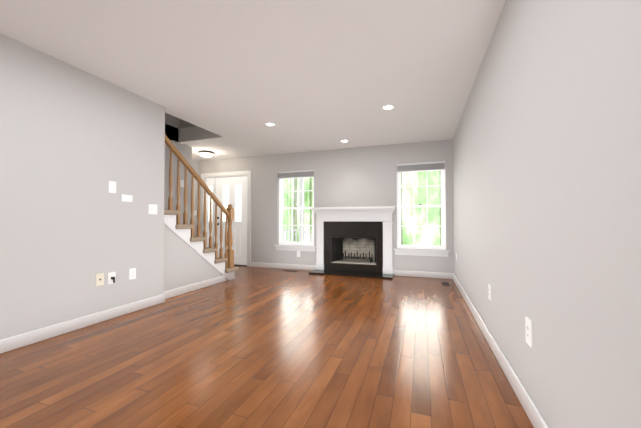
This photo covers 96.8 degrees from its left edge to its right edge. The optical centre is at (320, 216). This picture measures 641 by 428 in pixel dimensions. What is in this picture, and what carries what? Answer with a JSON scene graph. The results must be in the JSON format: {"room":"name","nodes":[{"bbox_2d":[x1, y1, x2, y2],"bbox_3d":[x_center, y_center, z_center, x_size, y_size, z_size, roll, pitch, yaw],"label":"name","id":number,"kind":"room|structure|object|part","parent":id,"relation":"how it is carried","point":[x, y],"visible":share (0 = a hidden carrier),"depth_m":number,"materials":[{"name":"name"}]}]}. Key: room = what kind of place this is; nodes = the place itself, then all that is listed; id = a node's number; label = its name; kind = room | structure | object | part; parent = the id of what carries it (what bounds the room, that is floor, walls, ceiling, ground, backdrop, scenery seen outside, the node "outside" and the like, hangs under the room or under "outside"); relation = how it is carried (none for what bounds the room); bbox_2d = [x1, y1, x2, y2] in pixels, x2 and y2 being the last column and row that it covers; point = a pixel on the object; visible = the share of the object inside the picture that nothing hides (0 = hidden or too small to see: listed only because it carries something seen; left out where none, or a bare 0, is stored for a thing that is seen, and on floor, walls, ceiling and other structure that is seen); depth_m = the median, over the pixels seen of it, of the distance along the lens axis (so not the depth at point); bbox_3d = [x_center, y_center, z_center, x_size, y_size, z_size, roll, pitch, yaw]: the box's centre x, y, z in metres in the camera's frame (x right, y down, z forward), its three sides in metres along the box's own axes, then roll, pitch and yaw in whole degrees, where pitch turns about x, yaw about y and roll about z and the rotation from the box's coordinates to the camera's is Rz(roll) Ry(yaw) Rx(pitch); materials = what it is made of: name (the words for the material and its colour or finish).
{"room":"living room","nodes":[
{"label":"living room","id":0,"kind":"room"},
{"bbox_2d":[0,34,164,339],"bbox_3d":[-2.988,-0.200,0.854,0.150,2.440,5.780,0,-1,20],"label":"wall","id":1,"kind":"structure","parent":0,"point":[74,141],"depth_m":2.61,"materials":[{"name":"grey paint"}]},
{"bbox_2d":[0,294,163,353],"bbox_3d":[-2.910,0.967,0.808,0.015,0.105,5.780,0,-1,20],"label":"baseboard","id":2,"kind":"structure","parent":1,"relation":"attached to","point":[23,339],"depth_m":2.60,"materials":[{"name":"white wood"}]},
{"bbox_2d":[96,273,103,285],"bbox_3d":[-2.198,0.627,2.836,0.008,0.120,0.075,0,-1,20],"label":"outlet","id":3,"kind":"object","parent":1,"relation":"attached to","point":[99,279],"visible":1,"depth_m":2.83,"materials":[{"name":"beige plastic"}]},
{"bbox_2d":[108,272,115,284],"bbox_3d":[-2.146,0.636,2.940,0.036,0.120,0.075,0,-1,20],"label":"outlet","id":4,"kind":"object","parent":1,"relation":"attached to","point":[111,277],"visible":1,"depth_m":2.94,"materials":[{"name":"white plastic"}]},
{"bbox_2d":[108,181,115,192],"bbox_3d":[-2.158,-0.306,2.954,0.014,0.120,0.075,0,-1,20],"label":"switch plate","id":5,"kind":"object","parent":1,"relation":"attached to","point":[112,186],"visible":1,"depth_m":2.95,"materials":[{"name":"white plastic"}]},
{"bbox_2d":[122,194,132,201],"bbox_3d":[-2.106,-0.200,3.101,0.012,0.075,0.120,0,-1,20],"label":"switch plate","id":6,"kind":"object","parent":1,"relation":"attached to","point":[126,198],"visible":1,"depth_m":3.10,"materials":[{"name":"white plastic"}]},
{"bbox_2d":[129,268,135,279],"bbox_3d":[-2.084,0.634,3.155,0.008,0.120,0.075,0,-1,20],"label":"electrical outlet","id":7,"kind":"object","parent":1,"relation":"attached to","point":[132,273],"visible":1,"depth_m":3.15,"materials":[{"name":"white plastic"}]},
{"bbox_2d":[148,204,157,213],"bbox_3d":[-1.998,-0.087,3.401,0.014,0.120,0.118,0,-1,20],"label":"switch plate","id":8,"kind":"object","parent":1,"relation":"attached to","point":[153,208],"visible":1,"depth_m":3.40,"materials":[{"name":"white plastic"}]},
{"bbox_2d":[164,113,191,223],"bbox_3d":[-4.169,-1.459,2.152,0.970,5.000,7.400,0,-1,20],"label":"wall","id":9,"kind":"structure","parent":0,"point":[184,150],"depth_m":5.13,"materials":[{"name":"grey paint"}]},
{"bbox_2d":[179,119,195,128],"bbox_3d":[-2.111,-2.757,5.094,0.960,2.310,0.120,0,-1,20],"label":"wall","id":10,"kind":"structure","parent":0,"point":[182,124],"depth_m":5.14,"materials":[{"name":"grey paint"}]},
{"bbox_2d":[192,159,198,235],"bbox_3d":[-3.114,-0.110,6.383,0.120,2.440,1.320,0,-1,20],"label":"wall","id":11,"kind":"structure","parent":0,"point":[195,165],"depth_m":6.70,"materials":[{"name":"grey paint"}]},
{"bbox_2d":[163,224,227,291],"bbox_3d":[-1.825,0.559,4.231,0.040,1.032,1.386,0,-1,20],"label":"wall","id":12,"kind":"structure","parent":0,"point":[185,263],"depth_m":3.92,"materials":[{"name":"grey paint"}]},
{"bbox_2d":[163,275,224,298],"bbox_3d":[-1.813,1.022,4.175,0.015,0.105,1.271,0,-1,20],"label":"baseboard","id":13,"kind":"structure","parent":12,"relation":"attached to","point":[189,288],"depth_m":4.08,"materials":[{"name":"white wood"}]},
{"bbox_2d":[0,0,505,160],"bbox_3d":[-1.706,-1.528,1.918,5.770,0.250,8.840,0,-1,20],"label":"ceiling","id":14,"kind":"structure","parent":0,"point":[229,79],"depth_m":2.54,"materials":[{"name":"white paint"}]},
{"bbox_2d":[198,150,213,158],"bbox_3d":[-2.373,-1.271,5.917,0.310,0.134,0.310,0,-1,20],"label":"light","id":15,"kind":"object","parent":14,"relation":"attached to","point":[206,154],"visible":1,"depth_m":5.83,"materials":[{"name":"white glass"}]},
{"bbox_2d":[265,122,275,125],"bbox_3d":[-0.742,-1.363,4.205,0.170,0.006,0.170,0,-1,20],"label":"recessed light","id":16,"kind":"object","parent":14,"relation":"in","point":[269,124],"visible":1,"depth_m":4.20,"materials":[{"name":"white"}]},
{"bbox_2d":[381,104,394,109],"bbox_3d":[0.850,-1.373,3.577,0.170,0.006,0.170,0,-1,20],"label":"recessed light","id":17,"kind":"object","parent":14,"relation":"in","point":[388,107],"visible":1,"depth_m":3.57,"materials":[{"name":"white"}]},
{"bbox_2d":[0,265,533,427],"bbox_3d":[-1.720,1.096,1.838,5.930,0.120,8.920,0,-1,20],"label":"floor","id":18,"kind":"structure","parent":0,"point":[253,347],"depth_m":2.00,"materials":[{"name":"brown wood"}]},
{"bbox_2d":[164,135,237,279],"bbox_3d":[-2.568,-0.274,3.516,1.116,2.674,3.620,0,-1,20],"label":"staircase","id":19,"kind":"structure","parent":18,"relation":"on","point":[224,266],"depth_m":4.24,"materials":[{"name":"wood"},{"name":"white paint"}]},
{"bbox_3d":[-1.809,-0.537,4.278,0.068,1.150,1.450,0,-1,19],"label":"handrail","id":20,"kind":"part","parent":19,"relation":"part of","materials":[{"name":"brown wood"}]},
{"bbox_2d":[309,206,394,278],"bbox_3d":[0.648,0.459,5.583,1.600,1.274,0.842,0,-1,20],"label":"fireplace","id":21,"kind":"object","parent":18,"relation":"on","point":[353,241],"visible":1,"depth_m":5.53,"materials":[{"name":"white wood"}]},
{"bbox_3d":[0.633,0.660,5.507,0.920,0.530,0.006,0,-1,19],"label":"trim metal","id":22,"kind":"part","parent":21,"relation":"part of","materials":[{"name":"grey metal"}]},
{"bbox_2d":[441,282,449,285],"bbox_3d":[2.005,1.077,4.566,0.110,0.006,0.290,0,-1,20],"label":"floor vent","id":23,"kind":"object","parent":18,"relation":"in","point":[445,283],"visible":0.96,"depth_m":4.53,"materials":[{"name":"brown metal"}]},
{"bbox_2d":[199,139,453,272],"bbox_3d":[-0.264,-0.117,5.968,5.770,2.440,0.200,0,-1,20],"label":"wall","id":24,"kind":"structure","parent":0,"point":[358,177],"depth_m":5.64,"materials":[{"name":"grey paint"}]},
{"bbox_2d":[206,178,213,247],"bbox_3d":[-2.604,0.091,6.760,0.248,2.006,0.053,0,-1,20],"label":"sidelight","id":25,"kind":"object","parent":24,"relation":"attached to","point":[210,183],"visible":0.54,"depth_m":6.77,"materials":[{"name":"white glass"}]},
{"bbox_2d":[201,170,250,266],"bbox_3d":[-2.160,0.046,6.626,1.385,2.135,0.220,0,-1,20],"label":"door frame","id":26,"kind":"structure","parent":24,"relation":"attached to","point":[223,174],"depth_m":6.44,"materials":[{"name":"white wood"}]},
{"bbox_2d":[216,176,246,264],"bbox_3d":[-2.035,0.087,6.558,0.894,2.006,0.053,0,-1,20],"label":"front door","id":27,"kind":"structure","parent":24,"relation":"in","point":[232,190],"depth_m":6.51,"materials":[{"name":"white wood"}]},
{"bbox_2d":[251,262,315,270],"bbox_3d":[-0.806,1.051,6.027,1.553,0.105,0.015,0,-1,20],"label":"baseboard","id":28,"kind":"structure","parent":24,"relation":"attached to","point":[284,266],"depth_m":6.01,"materials":[{"name":"white wood"}]},
{"bbox_2d":[274,245,315,251],"bbox_3d":[-0.524,0.660,5.954,0.940,0.115,0.125,0,-1,20],"label":"window sill","id":29,"kind":"structure","parent":24,"relation":"attached to","point":[295,248],"depth_m":5.92,"materials":[{"name":"white wood"}]},
{"bbox_2d":[278,169,313,178],"bbox_3d":[-0.516,-0.888,6.003,0.824,0.153,0.050,0,-1,20],"label":"window blind","id":30,"kind":"object","parent":24,"relation":"attached to","point":[296,174],"visible":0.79,"depth_m":5.97,"materials":[{"name":"white plastic"}]},
{"bbox_2d":[279,177,313,245],"bbox_3d":[-0.488,-0.180,6.070,0.840,1.570,0.099,0,-1,20],"label":"window","id":31,"kind":"structure","parent":24,"relation":"in","point":[281,203],"depth_m":6.08,"materials":[{"name":"white plastic"}]},
{"bbox_2d":[397,161,444,172],"bbox_3d":[1.816,-0.902,5.176,0.825,0.153,0.050,0,-1,20],"label":"window blind","id":32,"kind":"object","parent":24,"relation":"attached to","point":[423,166],"visible":1,"depth_m":5.15,"materials":[{"name":"white"}]},
{"bbox_2d":[397,170,445,249],"bbox_3d":[1.844,-0.194,5.244,0.841,1.570,0.099,0,-1,20],"label":"window","id":33,"kind":"structure","parent":24,"relation":"in","point":[442,205],"depth_m":5.22,"materials":[{"name":"white plastic"}]},
{"bbox_2d":[394,249,449,256],"bbox_3d":[1.808,0.647,5.128,0.941,0.115,0.125,0,-1,20],"label":"window sill","id":34,"kind":"structure","parent":24,"relation":"attached to","point":[425,252],"depth_m":5.09,"materials":[{"name":"white wood"}]},
{"bbox_2d":[393,270,452,278],"bbox_3d":[1.816,1.036,5.098,1.010,0.105,0.015,0,-1,20],"label":"baseboard","id":35,"kind":"structure","parent":24,"relation":"attached to","point":[440,275],"depth_m":5.08,"materials":[{"name":"white wood"}]},
{"bbox_2d":[453,0,640,427],"bbox_3d":[0.956,-0.198,0.953,0.120,2.440,8.840,0,-1,20],"label":"wall","id":36,"kind":"structure","parent":0,"point":[547,189],"depth_m":1.14,"materials":[{"name":"grey paint"}]},
{"bbox_2d":[488,284,490,300],"bbox_3d":[1.373,0.614,2.309,0.008,0.120,0.075,0,-1,20],"label":"electrical outlet","id":37,"kind":"object","parent":36,"relation":"attached to","point":[489,291],"visible":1,"depth_m":2.30,"materials":[{"name":"white plastic"}]},
{"bbox_2d":[453,273,548,427],"bbox_3d":[0.879,0.969,0.919,0.015,0.105,8.520,0,-1,20],"label":"baseboard","id":38,"kind":"structure","parent":36,"relation":"attached to","point":[536,418],"depth_m":1.77,"materials":[{"name":"white wood"}]},
{"bbox_2d":[525,316,532,347],"bbox_3d":[1.076,0.595,1.471,0.008,0.135,0.085,0,-1,20],"label":"electrical outlet","id":39,"kind":"object","parent":36,"relation":"attached to","point":[529,331],"visible":1,"depth_m":1.46,"materials":[{"name":"white plastic"}]},
{"label":"outside","id":40,"kind":"structure","parent":0,"visible":0},
{"bbox_2d":[283,170,440,245],"bbox_3d":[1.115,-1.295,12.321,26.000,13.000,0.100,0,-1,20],"label":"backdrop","id":41,"kind":"structure","parent":40,"point":[420,217],"depth_m":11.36,"materials":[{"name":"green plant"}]},
{"bbox_3d":[0.051,2.006,9.265,26.000,0.100,6.270,0,-1,20],"label":"lawn","id":42,"kind":"structure","parent":40,"visible":0},
{"bbox_2d":[283,178,311,241],"bbox_3d":[-1.246,0.048,8.448,3.520,4.210,1.665,0,-1,20],"label":"deck railing","id":43,"kind":"object","parent":42,"relation":"on","point":[300,216],"depth_m":8.99,"materials":[{"name":"white paint"}]}
]}

